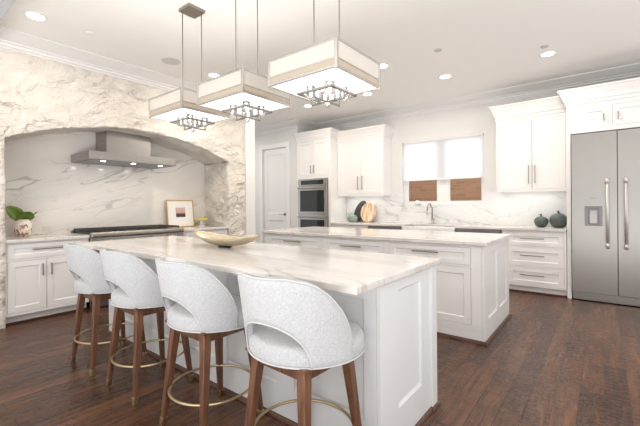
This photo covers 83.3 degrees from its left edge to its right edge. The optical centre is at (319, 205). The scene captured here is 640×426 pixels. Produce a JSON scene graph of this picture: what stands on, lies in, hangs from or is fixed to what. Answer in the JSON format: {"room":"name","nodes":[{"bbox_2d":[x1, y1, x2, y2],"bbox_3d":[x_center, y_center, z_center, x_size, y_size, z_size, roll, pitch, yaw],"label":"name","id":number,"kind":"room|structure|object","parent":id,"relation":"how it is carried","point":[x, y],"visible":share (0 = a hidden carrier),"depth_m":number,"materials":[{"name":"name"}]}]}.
{"room":"kitchen","nodes":[
{"label":"kitchen","id":0,"kind":"room"},
{"bbox_2d":[4,132,208,235],"bbox_3d":[-2.970,0.057,5.332,0.060,2.450,3.065,0,0,38],"label":"wall","id":1,"kind":"structure","parent":0,"point":[41,177],"depth_m":4.95,"materials":[{"name":"stone"}]},
{"bbox_2d":[43,226,52,231],"bbox_3d":[-3.486,0.296,4.617,0.008,0.070,0.110,0,0,38],"label":"wall outlet","id":2,"kind":"object","parent":1,"relation":"attached to","point":[45,228],"visible":1,"depth_m":4.61,"materials":[{"name":"white plastic"}]},
{"bbox_2d":[71,130,175,168],"bbox_3d":[-2.733,-0.804,5.075,0.620,0.472,1.150,0,0,38],"label":"range hood","id":3,"kind":"object","parent":1,"relation":"attached to","point":[113,148],"visible":0.94,"depth_m":4.95,"materials":[{"name":"silver metal"}]},
{"bbox_2d":[0,47,245,328],"bbox_3d":[-3.217,-0.241,4.402,0.704,3.050,5.350,0,0,38],"label":"wall","id":4,"kind":"structure","parent":0,"point":[39,96],"depth_m":4.51,"materials":[{"name":"stone"}]},
{"bbox_2d":[0,0,14,20],"bbox_3d":[-1.068,-1.682,1.489,13.500,0.200,0.437,0,0,38],"label":"trim","id":5,"kind":"structure","parent":4,"relation":"attached to","point":[5,5],"depth_m":2.84,"materials":[{"name":"paint"}]},
{"bbox_2d":[0,26,196,90],"bbox_3d":[-2.416,-1.713,5.301,1.070,0.118,3.893,0,0,38],"label":"trim","id":6,"kind":"structure","parent":4,"relation":"attached to","point":[29,44],"depth_m":4.25,"materials":[{"name":"white paint"}]},
{"bbox_2d":[244,117,255,242],"bbox_3d":[-1.540,-0.254,6.620,0.800,3.050,0.210,0,0,38],"label":"trim","id":7,"kind":"structure","parent":4,"relation":"attached to","point":[249,135],"depth_m":6.36,"materials":[{"name":"white paint"}]},
{"bbox_2d":[255,128,306,242],"bbox_3d":[-1.575,-0.253,9.077,3.310,3.050,0.670,0,0,38],"label":"wall","id":8,"kind":"structure","parent":0,"point":[288,135],"depth_m":7.99,"materials":[{"name":"paint"}]},
{"bbox_2d":[259,141,289,242],"bbox_3d":[-1.014,-0.070,8.259,0.980,2.675,0.164,0,0,38],"label":"door","id":9,"kind":"structure","parent":8,"relation":"in","point":[274,159],"depth_m":8.29,"materials":[{"name":"white paint"}]},
{"bbox_2d":[255,63,639,135],"bbox_3d":[2.354,-1.748,5.764,13.400,0.118,0.870,0,0,38],"label":"trim","id":10,"kind":"structure","parent":8,"relation":"attached to","point":[630,71],"depth_m":5.94,"materials":[{"name":"white paint"}]},
{"bbox_2d":[0,0,639,127],"bbox_3d":[-0.586,-1.836,2.103,13.500,0.100,10.600,0,0,38],"label":"ceiling","id":11,"kind":"structure","parent":0,"point":[486,45],"depth_m":3.79,"materials":[{"name":"paint"}]},
{"bbox_2d":[23,11,46,20],"bbox_3d":[-2.652,-1.764,3.358,0.176,0.010,0.176,0,0,38],"label":"recessed light","id":12,"kind":"object","parent":11,"relation":"in","point":[33,15],"visible":1,"depth_m":3.35,"materials":[{"name":"white paint"}]},
{"bbox_2d":[85,31,94,35],"bbox_3d":[-2.364,-1.766,3.700,0.084,0.011,0.084,0,0,38],"label":"sprinkler cover","id":13,"kind":"object","parent":11,"relation":"attached to","point":[86,32],"visible":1,"depth_m":3.69,"materials":[{"name":"white paint"}]},
{"bbox_2d":[161,57,180,64],"bbox_3d":[-1.832,-1.772,4.425,0.220,0.008,0.220,0,0,38],"label":"ceiling speaker","id":14,"kind":"object","parent":11,"relation":"attached to","point":[171,61],"visible":1,"depth_m":4.42},
{"bbox_2d":[148,3,230,131],"bbox_3d":[-1.175,-1.232,3.250,0.538,1.132,0.492,0,0,38],"label":"pendant light","id":15,"kind":"object","parent":11,"relation":"hanging from","point":[178,106],"visible":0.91,"depth_m":3.17,"materials":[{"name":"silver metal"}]},
{"bbox_2d":[156,108,223,123],"bbox_3d":[-1.172,-0.810,3.250,0.500,0.004,0.454,0,0,38],"label":"diffuser","id":16,"kind":"object","parent":15,"relation":"attached to","point":[167,114],"depth_m":3.17,"materials":[{"name":"white"}]},
{"bbox_2d":[207,73,219,77],"bbox_3d":[-1.446,-1.773,4.910,0.176,0.010,0.176,0,0,38],"label":"recessed light","id":17,"kind":"object","parent":11,"relation":"in","point":[212,75],"visible":0.8,"depth_m":4.89,"materials":[{"name":"white plastic"}]},
{"bbox_2d":[197,0,291,122],"bbox_3d":[-0.586,-1.215,2.787,0.538,1.139,0.492,0,0,38],"label":"pendant light","id":18,"kind":"object","parent":11,"relation":"hanging from","point":[242,92],"visible":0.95,"depth_m":2.67,"materials":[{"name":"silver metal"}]},
{"bbox_2d":[206,93,283,113],"bbox_3d":[-0.582,-0.790,2.787,0.500,0.004,0.454,0,0,38],"label":"diffuser","id":19,"kind":"object","parent":18,"relation":"attached to","point":[219,101],"depth_m":2.71,"materials":[{"name":"white"}]},
{"bbox_2d":[267,0,380,107],"bbox_3d":[0.028,-1.210,2.305,0.538,1.159,0.492,0,0,38],"label":"pendant light","id":20,"kind":"object","parent":11,"relation":"hanging from","point":[325,72],"visible":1,"depth_m":2.19,"materials":[{"name":"white fabric"}]},
{"bbox_2d":[276,68,373,96],"bbox_3d":[0.031,-0.774,2.305,0.500,0.004,0.454,0,0,38],"label":"diffuser","id":21,"kind":"object","parent":20,"relation":"attached to","point":[356,82],"depth_m":2.22,"materials":[{"name":"white plastic"}]},
{"bbox_2d":[362,92,372,95],"bbox_3d":[0.761,-1.790,5.776,0.176,0.010,0.176,0,0,38],"label":"recessed light","id":22,"kind":"object","parent":11,"relation":"in","point":[364,93],"visible":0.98,"depth_m":5.75,"materials":[{"name":"white"}]},
{"bbox_2d":[381,63,388,68],"bbox_3d":[0.799,-1.790,4.627,0.176,0.010,0.176,0,0,38],"label":"recessed light","id":23,"kind":"object","parent":11,"relation":"in","point":[383,65],"visible":0.56,"depth_m":4.60,"materials":[{"name":"white plastic"}]},
{"bbox_2d":[439,74,451,78],"bbox_3d":[1.748,-1.797,5.026,0.176,0.010,0.176,0,0,38],"label":"recessed light","id":24,"kind":"object","parent":11,"relation":"in","point":[445,76],"visible":1,"depth_m":5.01,"materials":[{"name":"white"}]},
{"bbox_2d":[539,51,556,56],"bbox_3d":[2.716,-1.804,4.291,0.176,0.010,0.176,0,0,38],"label":"recessed light","id":25,"kind":"object","parent":11,"relation":"in","point":[547,53],"visible":1,"depth_m":4.27,"materials":[{"name":"white"}]},
{"bbox_2d":[0,290,639,425],"bbox_3d":[-0.563,1.314,2.103,13.500,0.100,10.600,0,0,38],"label":"floor","id":26,"kind":"structure","parent":0,"point":[556,360],"depth_m":2.65,"materials":[{"name":"brown wood"}]},
{"bbox_2d":[5,238,88,325],"bbox_3d":[-3.298,0.842,4.279,0.636,0.885,0.785,0,0,38],"label":"base cabinet","id":27,"kind":"object","parent":26,"relation":"on","point":[39,283],"visible":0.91,"depth_m":4.03,"materials":[{"name":"white paint"}]},
{"bbox_2d":[6,233,89,243],"bbox_3d":[-3.316,0.382,4.292,0.673,0.035,0.788,0,0,38],"label":"countertop","id":28,"kind":"structure","parent":27,"relation":"on","point":[60,236],"depth_m":4.15,"materials":[{"name":"white stone"}]},
{"bbox_2d":[6,206,36,236],"bbox_3d":[-3.501,0.185,4.237,0.242,0.361,0.235,0,0,-23],"label":"potted plant","id":29,"kind":"object","parent":28,"relation":"on","point":[22,226],"visible":1,"depth_m":4.20,"materials":[{"name":"green plant"}]},
{"bbox_2d":[63,243,147,375],"bbox_3d":[-1.757,0.785,2.958,0.560,0.977,0.566,0,0,38],"label":"bar stool","id":30,"kind":"object","parent":26,"relation":"on","point":[84,263],"visible":0.74,"depth_m":2.73,"materials":[{"name":"grey fabric"}]},
{"bbox_2d":[71,224,183,308],"bbox_3d":[-2.646,0.786,5.060,0.748,0.968,1.236,0,0,38],"label":"range cooker","id":31,"kind":"object","parent":26,"relation":"on","point":[139,231],"visible":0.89,"depth_m":4.80,"materials":[{"name":"silver metal"}]},
{"bbox_2d":[73,228,157,233],"bbox_3d":[-2.688,0.351,5.090,0.580,0.007,1.216,0,0,38],"label":"cooktop","id":32,"kind":"object","parent":31,"relation":"in","point":[74,231],"depth_m":4.80,"materials":[{"name":"black metal"}]},
{"bbox_2d":[99,249,193,405],"bbox_3d":[-1.233,0.781,2.557,0.583,0.977,0.586,0,0,38],"label":"bar stool","id":33,"kind":"object","parent":26,"relation":"on","point":[134,287],"visible":0.86,"depth_m":2.34,"materials":[{"name":"grey fabric"}]},
{"bbox_2d":[184,229,226,237],"bbox_3d":[-2.030,0.833,5.892,0.636,0.885,0.820,0,0,38],"label":"base cabinet","id":34,"kind":"object","parent":26,"relation":"on","point":[217,231],"visible":0.04,"depth_m":5.77,"materials":[{"name":"white paint"}]},
{"bbox_2d":[167,225,227,231],"bbox_3d":[-2.050,0.373,5.903,0.673,0.035,0.823,0,0,38],"label":"countertop","id":35,"kind":"structure","parent":34,"relation":"on","point":[205,227],"depth_m":5.80,"materials":[{"name":"white stone"}]},
{"bbox_2d":[166,200,194,227],"bbox_3d":[-2.316,0.133,5.986,0.076,0.449,0.484,0,0,38],"label":"picture frame","id":36,"kind":"object","parent":35,"relation":"on","point":[179,212],"visible":0.96,"depth_m":5.98,"materials":[{"name":"brown wood"}]},
{"bbox_2d":[176,207,185,216],"bbox_3d":[-2.319,0.113,5.988,0.003,0.160,0.170,-9,-5,38],"label":"print","id":37,"kind":"object","parent":36,"relation":"attached to","point":[180,212],"depth_m":5.99},
{"bbox_2d":[195,218,207,225],"bbox_3d":[-2.035,0.288,6.179,0.216,0.135,0.216,0,0,38],"label":"cake stand","id":38,"kind":"object","parent":35,"relation":"on","point":[201,220],"visible":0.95,"depth_m":6.15,"materials":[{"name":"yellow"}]},
{"bbox_2d":[155,258,264,425],"bbox_3d":[-0.649,0.776,2.098,0.583,0.977,0.586,0,0,38],"label":"bar stool","id":39,"kind":"object","parent":26,"relation":"on","point":[198,306],"visible":0.91,"depth_m":1.88,"materials":[{"name":"grey fabric"}]},
{"bbox_2d":[107,257,440,425],"bbox_3d":[-0.688,0.823,2.925,3.094,0.885,0.728,0,0,38],"label":"kitchen island","id":40,"kind":"object","parent":26,"relation":"on","point":[396,371],"visible":0.47,"depth_m":1.99,"materials":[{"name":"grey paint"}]},
{"bbox_2d":[76,236,440,294],"bbox_3d":[-0.781,0.362,2.849,3.147,0.037,0.992,0,0,38],"label":"island countertop","id":41,"kind":"structure","parent":40,"relation":"on","point":[341,271],"depth_m":2.23,"materials":[{"name":"white stone"}]},
{"bbox_2d":[193,230,260,247],"bbox_3d":[-0.791,0.282,2.989,0.860,0.123,0.254,0,0,38],"label":"decorative bowl","id":42,"kind":"object","parent":41,"relation":"on","point":[224,241],"visible":1,"depth_m":2.90,"materials":[{"name":"beige ceramic"}]},
{"bbox_2d":[237,272,364,425],"bbox_3d":[-0.095,0.772,1.674,0.562,0.977,0.570,0,0,41],"label":"bar stool","id":43,"kind":"object","parent":26,"relation":"on","point":[294,328],"visible":1,"depth_m":1.46,"materials":[{"name":"grey fabric"}]},
{"bbox_2d":[294,127,346,227],"bbox_3d":[0.046,-0.140,7.663,0.975,2.800,0.670,0,0,38],"label":"tall cabinet","id":44,"kind":"object","parent":26,"relation":"on","point":[317,150],"visible":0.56,"depth_m":7.40,"materials":[{"name":"white paint"}]},
{"bbox_2d":[297,178,328,227],"bbox_3d":[-0.171,0.141,7.436,0.790,1.400,0.113,0,0,38],"label":"double wall oven","id":45,"kind":"object","parent":44,"relation":"attached to","point":[313,201],"visible":0.79,"depth_m":7.41,"materials":[{"name":"silver metal"}]},
{"bbox_2d":[331,224,369,228],"bbox_3d":[0.724,0.812,7.158,0.855,0.885,0.616,0,0,38],"label":"base cabinet","id":46,"kind":"object","parent":26,"relation":"on","point":[332,225],"visible":0.03,"depth_m":6.92,"materials":[{"name":"white paint"}]},
{"bbox_2d":[330,221,566,231],"bbox_3d":[1.921,0.343,6.218,3.903,0.035,0.610,0,0,38],"label":"countertop","id":47,"kind":"structure","parent":46,"relation":"on","point":[462,226],"depth_m":5.72,"materials":[{"name":"white stone"}]},
{"bbox_2d":[347,213,357,221],"bbox_3d":[0.654,0.248,7.271,0.220,0.175,0.220,0,0,38],"label":"glass vase","id":48,"kind":"object","parent":47,"relation":"on","point":[351,218],"visible":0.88,"depth_m":7.20,"materials":[{"name":"green"}]},
{"bbox_2d":[354,201,365,221],"bbox_3d":[0.830,0.118,7.400,0.293,0.432,0.096,0,0,31],"label":"serving board","id":49,"kind":"object","parent":47,"relation":"on","point":[357,212],"visible":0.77,"depth_m":7.41,"materials":[{"name":"black wood"}]},
{"bbox_2d":[361,203,375,221],"bbox_3d":[0.969,0.137,7.228,0.350,0.394,0.103,0,0,38],"label":"cutting board","id":50,"kind":"object","parent":47,"relation":"on","point":[368,211],"visible":0.98,"depth_m":7.21,"materials":[{"name":"brown wood"}]},
{"bbox_2d":[402,226,456,231],"bbox_3d":[1.918,0.485,6.143,0.900,0.262,0.495,0,0,38],"label":"sink","id":51,"kind":"object","parent":47,"relation":"in","point":[420,228],"visible":0.21,"depth_m":5.97,"materials":[{"name":"white ceramic"}]},
{"bbox_2d":[426,203,438,223],"bbox_3d":[1.967,0.137,6.389,0.238,0.377,0.126,0,0,-18],"label":"faucet","id":52,"kind":"object","parent":47,"relation":"on","point":[427,212],"visible":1,"depth_m":6.42,"materials":[{"name":"grey metal"}]},
{"bbox_2d":[534,214,548,226],"bbox_3d":[3.252,0.218,5.293,0.184,0.196,0.184,0,0,38],"label":"pumpkin","id":53,"kind":"object","parent":47,"relation":"on","point":[540,221],"visible":0.94,"depth_m":5.23,"materials":[{"name":"green ceramic"}]},
{"bbox_2d":[549,211,566,227],"bbox_3d":[3.410,0.192,5.143,0.230,0.246,0.230,0,0,38],"label":"pumpkin","id":54,"kind":"object","parent":47,"relation":"on","point":[558,220],"visible":0.98,"depth_m":5.07,"materials":[{"name":"green ceramic"}]},
{"bbox_2d":[265,233,511,345],"bbox_3d":[0.695,0.812,4.516,2.862,0.885,1.126,0,0,38],"label":"kitchen island","id":55,"kind":"object","parent":26,"relation":"on","point":[472,281],"visible":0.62,"depth_m":3.46,"materials":[{"name":"white paint"}]},
{"bbox_2d":[262,226,511,245],"bbox_3d":[0.686,0.352,4.531,2.895,0.035,1.130,0,0,38],"label":"island countertop","id":56,"kind":"structure","parent":55,"relation":"on","point":[439,237],"depth_m":4.10,"materials":[{"name":"white stone"}]},
{"bbox_2d":[368,225,414,229],"bbox_3d":[1.327,0.811,6.682,0.652,0.879,0.600,0,0,38],"label":"dishwasher","id":57,"kind":"object","parent":26,"relation":"on","point":[369,227],"visible":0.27,"depth_m":6.42,"materials":[{"name":"silver metal"}]},
{"bbox_2d":[456,228,501,233],"bbox_3d":[2.577,0.801,5.700,0.632,0.879,0.600,0,0,38],"label":"dishwasher","id":58,"kind":"object","parent":26,"relation":"on","point":[457,229],"visible":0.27,"depth_m":5.45,"materials":[{"name":"silver metal"}]},
{"bbox_2d":[502,230,566,296],"bbox_3d":[3.146,0.794,5.254,0.786,0.885,0.616,0,0,38],"label":"base cabinet","id":59,"kind":"object","parent":26,"relation":"on","point":[537,259],"visible":0.88,"depth_m":5.00,"materials":[{"name":"white paint"}]},
{"bbox_2d":[557,77,639,298],"bbox_3d":[3.934,-0.147,4.602,1.438,2.755,0.680,0,0,38],"label":"refrigerator surround","id":60,"kind":"object","parent":26,"relation":"on","point":[610,106],"visible":0.94,"depth_m":4.60,"materials":[{"name":"white paint"}]},
{"bbox_2d":[571,128,639,306],"bbox_3d":[3.943,0.142,4.559,1.207,2.153,0.719,0,0,38],"label":"refrigerator","id":61,"kind":"object","parent":26,"relation":"on","point":[605,166],"visible":1,"depth_m":4.49,"materials":[{"name":"silver metal"}]},
{"bbox_2d":[338,91,566,226],"bbox_3d":[3.937,-0.294,5.159,10.180,3.050,0.220,0,0,38],"label":"wall","id":62,"kind":"structure","parent":0,"point":[505,208],"depth_m":6.18,"materials":[{"name":"stone"}]},
{"bbox_2d":[337,124,395,196],"bbox_3d":[0.890,-0.844,7.158,1.135,1.315,0.435,0,0,38],"label":"upper cabinet","id":63,"kind":"object","parent":62,"relation":"attached to","point":[365,153],"visible":1,"depth_m":7.00,"materials":[{"name":"white paint"}]},
{"bbox_2d":[402,135,483,205],"bbox_3d":[2.191,-0.599,6.496,1.463,1.213,0.172,0,0,38],"label":"window","id":64,"kind":"structure","parent":62,"relation":"in","point":[467,191],"depth_m":6.46,"materials":[{"name":"white paint"}]},
{"bbox_2d":[403,133,483,181],"bbox_3d":[2.169,-0.834,6.470,1.449,0.743,0.058,0,0,38],"label":"roller shade","id":65,"kind":"object","parent":64,"relation":"attached to","point":[457,157],"visible":1,"depth_m":6.41,"materials":[{"name":"white fabric"}]},
{"bbox_2d":[489,96,566,192],"bbox_3d":[3.125,-0.861,5.402,0.988,1.315,0.435,0,0,38],"label":"upper cabinet","id":66,"kind":"object","parent":62,"relation":"attached to","point":[531,134],"visible":0.98,"depth_m":5.25,"materials":[{"name":"white paint"}]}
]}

